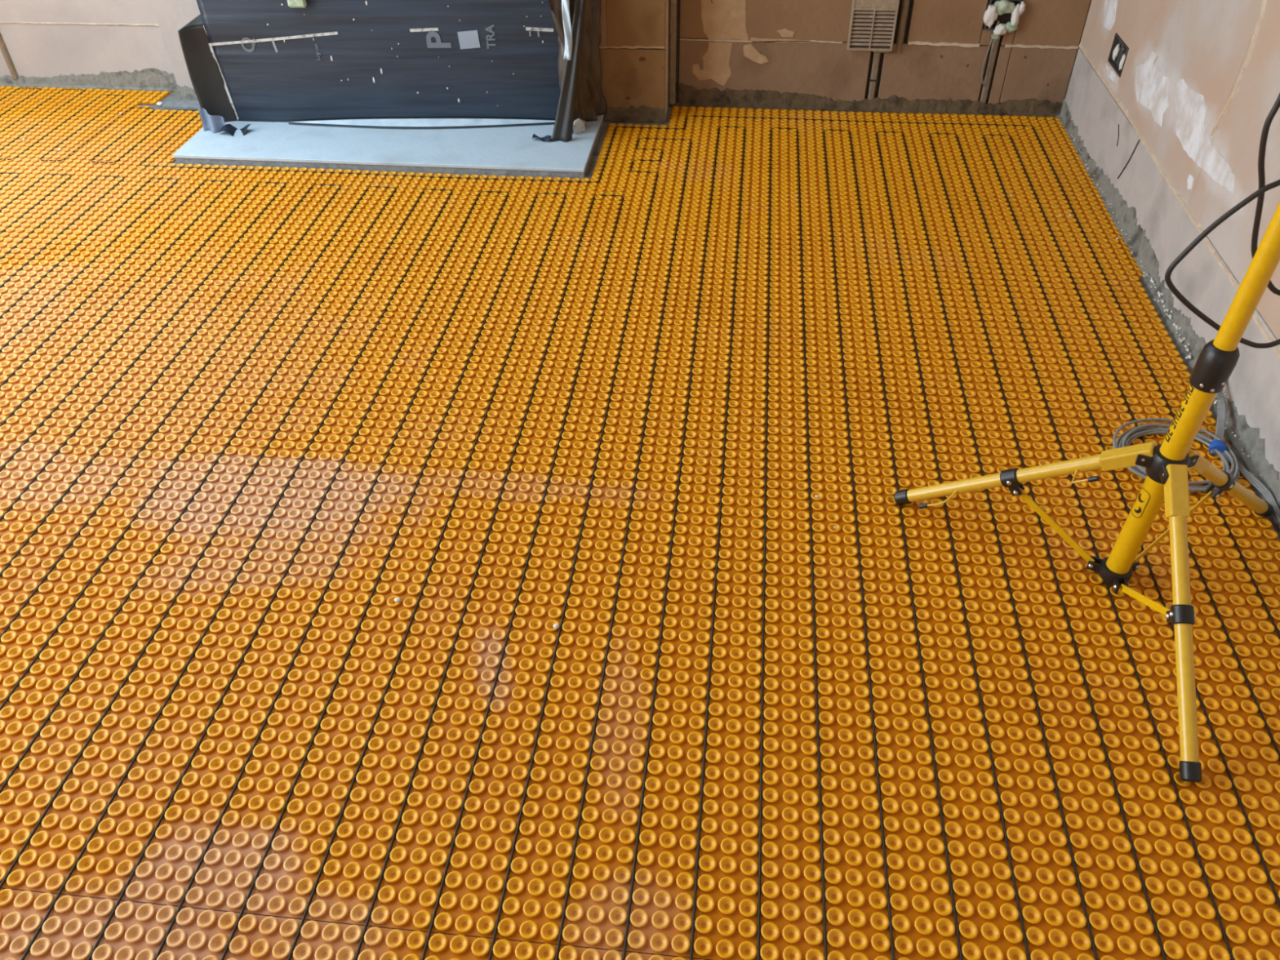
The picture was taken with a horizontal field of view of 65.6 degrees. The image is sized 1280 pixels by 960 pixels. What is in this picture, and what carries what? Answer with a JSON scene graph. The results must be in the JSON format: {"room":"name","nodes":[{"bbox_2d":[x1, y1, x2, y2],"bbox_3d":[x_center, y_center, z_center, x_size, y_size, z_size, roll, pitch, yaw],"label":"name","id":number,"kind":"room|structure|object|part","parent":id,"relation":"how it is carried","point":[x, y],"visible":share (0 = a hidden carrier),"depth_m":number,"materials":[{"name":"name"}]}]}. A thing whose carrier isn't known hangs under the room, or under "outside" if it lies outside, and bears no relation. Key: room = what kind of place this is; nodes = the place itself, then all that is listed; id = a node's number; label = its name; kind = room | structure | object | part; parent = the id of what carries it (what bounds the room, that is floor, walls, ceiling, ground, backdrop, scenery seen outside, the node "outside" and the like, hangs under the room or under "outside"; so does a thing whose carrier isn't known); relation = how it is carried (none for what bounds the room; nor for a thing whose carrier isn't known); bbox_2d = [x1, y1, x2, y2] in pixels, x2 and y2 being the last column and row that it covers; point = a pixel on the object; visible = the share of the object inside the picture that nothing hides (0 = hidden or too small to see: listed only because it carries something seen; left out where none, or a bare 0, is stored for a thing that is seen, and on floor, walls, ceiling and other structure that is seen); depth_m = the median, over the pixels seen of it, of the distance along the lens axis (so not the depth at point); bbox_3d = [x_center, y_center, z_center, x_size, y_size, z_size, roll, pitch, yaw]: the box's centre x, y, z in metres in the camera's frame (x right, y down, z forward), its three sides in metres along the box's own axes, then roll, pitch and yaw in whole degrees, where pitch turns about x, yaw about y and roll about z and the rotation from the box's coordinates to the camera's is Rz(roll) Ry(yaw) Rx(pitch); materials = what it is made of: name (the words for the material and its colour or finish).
{"room":"building under construction","nodes":[
{"label":"building under construction","id":0,"kind":"room"},
{"bbox_2d":[151,0,208,89],"bbox_3d":[-0.940,-2.317,2.915,1.580,2.400,0.120,4,41,5],"label":"wall","id":1,"kind":"structure","parent":0,"point":[171,15],"depth_m":3.55,"materials":[{"name":"paint"}]},
{"bbox_2d":[177,84,198,100],"bbox_3d":[-1.572,-1.431,3.689,0.300,0.062,0.024,4,41,5],"label":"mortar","id":2,"kind":"structure","parent":1,"relation":"attached to","point":[185,93],"depth_m":3.70,"materials":[{"name":"grey concrete"}]},
{"bbox_2d":[0,0,1091,104],"bbox_3d":[-0.955,-2.409,3.020,5.320,2.400,0.205,4,41,5],"label":"wall","id":3,"kind":"structure","parent":0,"point":[799,46],"depth_m":3.48,"materials":[{"name":"paint"}]},
{"bbox_2d":[0,32,17,79],"bbox_3d":[-2.419,-1.767,3.653,0.024,0.570,0.011,4,41,5],"label":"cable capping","id":4,"kind":"object","parent":3,"relation":"attached to","point":[3,48],"visible":1,"depth_m":3.79,"materials":[{"name":"beige plastic"}]},
{"bbox_2d":[669,0,680,104],"bbox_3d":[0.115,-1.971,3.102,0.036,1.588,0.033,4,41,5],"label":"corner capping","id":5,"kind":"object","parent":3,"relation":"attached to","point":[673,24],"visible":1,"depth_m":3.50,"materials":[{"name":"brown wood"}]},
{"bbox_3d":[0.130,-1.978,3.110,0.007,1.588,0.009,4,41,5],"label":"edge trim","id":6,"kind":"part","parent":5,"relation":"part of","materials":[{"name":"brown wood"}]},
{"bbox_2d":[669,82,1062,116],"bbox_3d":[0.797,-1.358,3.553,1.387,0.083,0.026,4,41,5],"label":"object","id":7,"kind":"structure","parent":3,"relation":"attached to","point":[689,95],"depth_m":3.57,"materials":[{"name":"grey concrete"}]},
{"bbox_2d":[846,0,899,53],"bbox_3d":[0.795,-1.632,3.304,0.162,0.419,0.036,4,41,5],"label":"air vent","id":8,"kind":"object","parent":3,"relation":"in","point":[873,23],"visible":1,"depth_m":3.37,"materials":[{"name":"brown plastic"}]},
{"bbox_2d":[867,52,880,99],"bbox_3d":[0.828,-1.417,3.517,0.030,0.209,0.014,4,41,5],"label":"cable capping","id":9,"kind":"object","parent":3,"relation":"attached to","point":[873,81],"visible":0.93,"depth_m":3.51,"materials":[{"name":"brown plastic"}]},
{"bbox_2d":[895,0,909,54],"bbox_3d":[0.893,-1.755,3.209,0.024,0.730,0.011,4,41,5],"label":"cable capping","id":10,"kind":"object","parent":3,"relation":"attached to","point":[905,3],"visible":1,"depth_m":3.38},
{"bbox_2d":[979,26,1000,102],"bbox_3d":[1.218,-1.427,3.455,0.024,0.294,0.011,4,41,5],"label":"cable capping","id":11,"kind":"object","parent":3,"relation":"attached to","point":[994,46],"visible":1,"depth_m":3.45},
{"bbox_2d":[983,0,1025,40],"bbox_3d":[1.216,-1.544,3.333,0.126,0.135,0.047,4,41,5],"label":"box","id":12,"kind":"object","parent":3,"relation":"attached to","point":[1007,12],"visible":1,"depth_m":3.32,"materials":[{"name":"grey metal"}]},
{"bbox_2d":[981,21,999,88],"bbox_3d":[1.201,-1.456,3.409,0.033,0.226,0.009,1,41,2],"label":"cable","id":13,"kind":"object","parent":12,"relation":"hanging from","point":[997,23],"visible":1,"depth_m":3.42,"materials":[{"name":"grey plastic"}]},
{"bbox_2d":[599,0,669,120],"bbox_3d":[-0.046,-2.239,2.813,0.264,2.400,0.188,4,41,5],"label":"wall pier","id":14,"kind":"object","parent":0,"point":[634,45],"visible":0.86,"depth_m":3.38,"materials":[{"name":"paint"}]},
{"bbox_2d":[603,105,664,124],"bbox_3d":[-0.045,-1.296,3.512,0.264,0.061,0.016,4,41,5],"label":"baseboard","id":15,"kind":"object","parent":14,"relation":"attached to","point":[642,114],"visible":0.86,"depth_m":3.51,"materials":[{"name":"concrete"}]},
{"bbox_2d":[1,92,1279,959],"bbox_3d":[-1.300,0.783,1.301,5.320,0.120,7.040,4,41,5],"label":"floor","id":16,"kind":"structure","parent":0,"point":[172,95],"depth_m":2.46,"materials":[{"name":"orange plastic"}]},
{"bbox_2d":[155,102,164,106],"bbox_3d":[-1.782,-1.397,3.688,0.030,0.015,0.020,4,41,5],"label":"crumb","id":17,"kind":"object","parent":16,"relation":"on","point":[159,104],"visible":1,"depth_m":3.68,"materials":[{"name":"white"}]},
{"bbox_2d":[161,99,200,110],"bbox_3d":[-1.636,-1.386,3.674,0.250,0.014,0.060,4,41,5],"label":"slate offcut","id":18,"kind":"object","parent":16,"relation":"on","point":[171,104],"visible":0.52,"depth_m":3.66,"materials":[{"name":"grey stone"}]},
{"bbox_2d":[0,888,703,959],"bbox_3d":[-1.262,1.148,0.783,4.650,0.013,1.768,4,41,5],"label":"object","id":19,"kind":"structure","parent":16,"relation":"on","point":[135,931],"depth_m":1.36,"materials":[{"name":"orange plastic"}]},
{"bbox_2d":[0,87,1279,959],"bbox_3d":[-0.988,-0.095,2.192,4.325,0.009,4.009,4,41,5],"label":"cable","id":20,"kind":"object","parent":19,"relation":"on","point":[4,784],"visible":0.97,"depth_m":1.91,"materials":[{"name":"black plastic"}]},
{"bbox_2d":[173,115,604,177],"bbox_3d":[-0.833,-1.199,3.435,1.378,0.031,0.540,4,41,5],"label":"board","id":21,"kind":"object","parent":16,"relation":"on","point":[509,150],"visible":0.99,"depth_m":3.30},
{"bbox_2d":[177,0,607,142],"bbox_3d":[-0.822,-1.581,3.157,1.377,0.928,0.338,4,41,5],"label":"plastic sheet","id":22,"kind":"object","parent":21,"relation":"on","point":[411,63],"visible":1,"depth_m":3.32,"materials":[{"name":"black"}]},
{"bbox_2d":[0,85,1067,134],"bbox_3d":[-0.845,-1.378,3.653,4.678,0.009,0.161,4,41,5],"label":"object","id":23,"kind":"structure","parent":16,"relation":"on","point":[1045,125],"depth_m":3.53,"materials":[{"name":"orange plastic"}]},
{"bbox_2d":[0,101,1144,277],"bbox_3d":[-0.903,-1.009,3.234,4.679,0.010,0.958,4,41,5],"label":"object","id":24,"kind":"structure","parent":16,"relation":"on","point":[1113,255],"depth_m":3.07,"materials":[{"name":"orange plastic"}]},
{"bbox_2d":[0,226,1268,519],"bbox_3d":[-1.018,-0.379,2.519,4.650,0.011,0.958,4,41,5],"label":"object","id":25,"kind":"structure","parent":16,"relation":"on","point":[787,468],"depth_m":2.39,"materials":[{"name":"orange plastic"}]},
{"bbox_2d":[1112,385,1279,522],"bbox_3d":[1.141,-0.049,2.053,0.282,0.084,0.649,4,41,5],"label":"cable coil","id":26,"kind":"object","parent":25,"relation":"on","point":[1217,446],"visible":0.6,"depth_m":2.12,"materials":[{"name":"grey pvc"},{"name":"blue plastic"}]},
{"bbox_2d":[0,441,1279,959],"bbox_3d":[-1.119,0.251,1.802,4.650,0.012,0.958,4,41,5],"label":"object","id":27,"kind":"structure","parent":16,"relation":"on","point":[1055,921],"depth_m":1.63,"materials":[{"name":"orange plastic"}]},
{"bbox_2d":[394,597,400,602],"bbox_3d":[-0.444,0.220,1.822,0.014,0.007,0.011,4,41,5],"label":"crumb","id":28,"kind":"object","parent":27,"relation":"on","point":[397,599],"visible":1,"depth_m":1.82,"materials":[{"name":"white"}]},
{"bbox_2d":[552,623,559,628],"bbox_3d":[-0.150,0.261,1.771,0.013,0.008,0.010,4,41,5],"label":"crumb","id":29,"kind":"object","parent":27,"relation":"on","point":[555,625],"visible":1,"depth_m":1.77,"materials":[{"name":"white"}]},
{"bbox_2d":[893,201,1279,782],"bbox_3d":[0.839,-0.400,1.192,0.738,1.742,0.660,4,41,5],"label":"tripod stand","id":30,"kind":"object","parent":27,"relation":"on","point":[1166,464],"visible":1,"depth_m":1.61,"materials":[{"name":"yellow metal"}]},
{"bbox_3d":[0.691,-0.005,1.832,0.395,0.293,0.026,21,46,23],"label":"leg","id":31,"kind":"part","parent":30,"relation":"part of","materials":[{"name":"yellow metal"}]},
{"bbox_3d":[0.861,0.218,1.575,0.027,0.293,0.402,4,41,5],"label":"leg","id":32,"kind":"part","parent":30,"relation":"part of","materials":[{"name":"yellow metal"}]},
{"bbox_2d":[1164,93,1279,348],"bbox_3d":[0.980,-0.579,1.287,0.317,1.004,0.126,4,41,5],"label":"lead","id":33,"kind":"object","parent":30,"relation":"hanging from","point":[1263,188],"visible":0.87,"depth_m":1.52,"materials":[{"name":"black rubber"}]},
{"bbox_3d":[1.071,0.006,1.812,0.365,0.292,0.026,-18,44,-19],"label":"leg","id":34,"kind":"part","parent":30,"relation":"part of","materials":[{"name":"yellow metal"}]},
{"bbox_2d":[1064,124,1261,475],"bbox_3d":[1.363,-0.569,2.684,0.032,0.021,2.009,4,41,5],"label":"rubble","id":35,"kind":"object","parent":16,"relation":"on","point":[1159,294],"visible":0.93,"depth_m":2.51,"materials":[{"name":"white concrete"}]},
{"bbox_2d":[1064,0,1279,479],"bbox_3d":[1.230,-0.006,0.251,0.204,2.400,7.040,4,41,5],"label":"wall","id":36,"kind":"structure","parent":0,"point":[1178,135],"depth_m":2.43,"materials":[{"name":"grey paint"}]},
{"bbox_2d":[1107,32,1128,77],"bbox_3d":[1.457,-1.287,3.007,0.020,0.082,0.148,4,41,5],"label":"box","id":37,"kind":"object","parent":36,"relation":"attached to","point":[1119,50],"visible":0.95,"depth_m":3.03,"materials":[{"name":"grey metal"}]},
{"bbox_2d":[1055,98,1279,532],"bbox_3d":[1.239,0.199,1.770,0.023,0.088,4.640,4,41,5],"label":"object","id":38,"kind":"structure","parent":36,"relation":"attached to","point":[1251,445],"depth_m":2.54,"materials":[{"name":"grey concrete"}]},
{"bbox_3d":[-3.859,-0.321,0.688,0.200,2.400,7.040,4,41,5],"label":"wall","id":39,"kind":"structure","parent":0,"visible":0},
{"bbox_2d":[0,67,178,93],"bbox_3d":[-2.556,-1.566,3.841,1.700,0.084,0.025,4,41,5],"label":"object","id":40,"kind":"structure","parent":39,"relation":"attached to","point":[146,79],"depth_m":3.81,"materials":[{"name":"grey concrete"}]}
]}

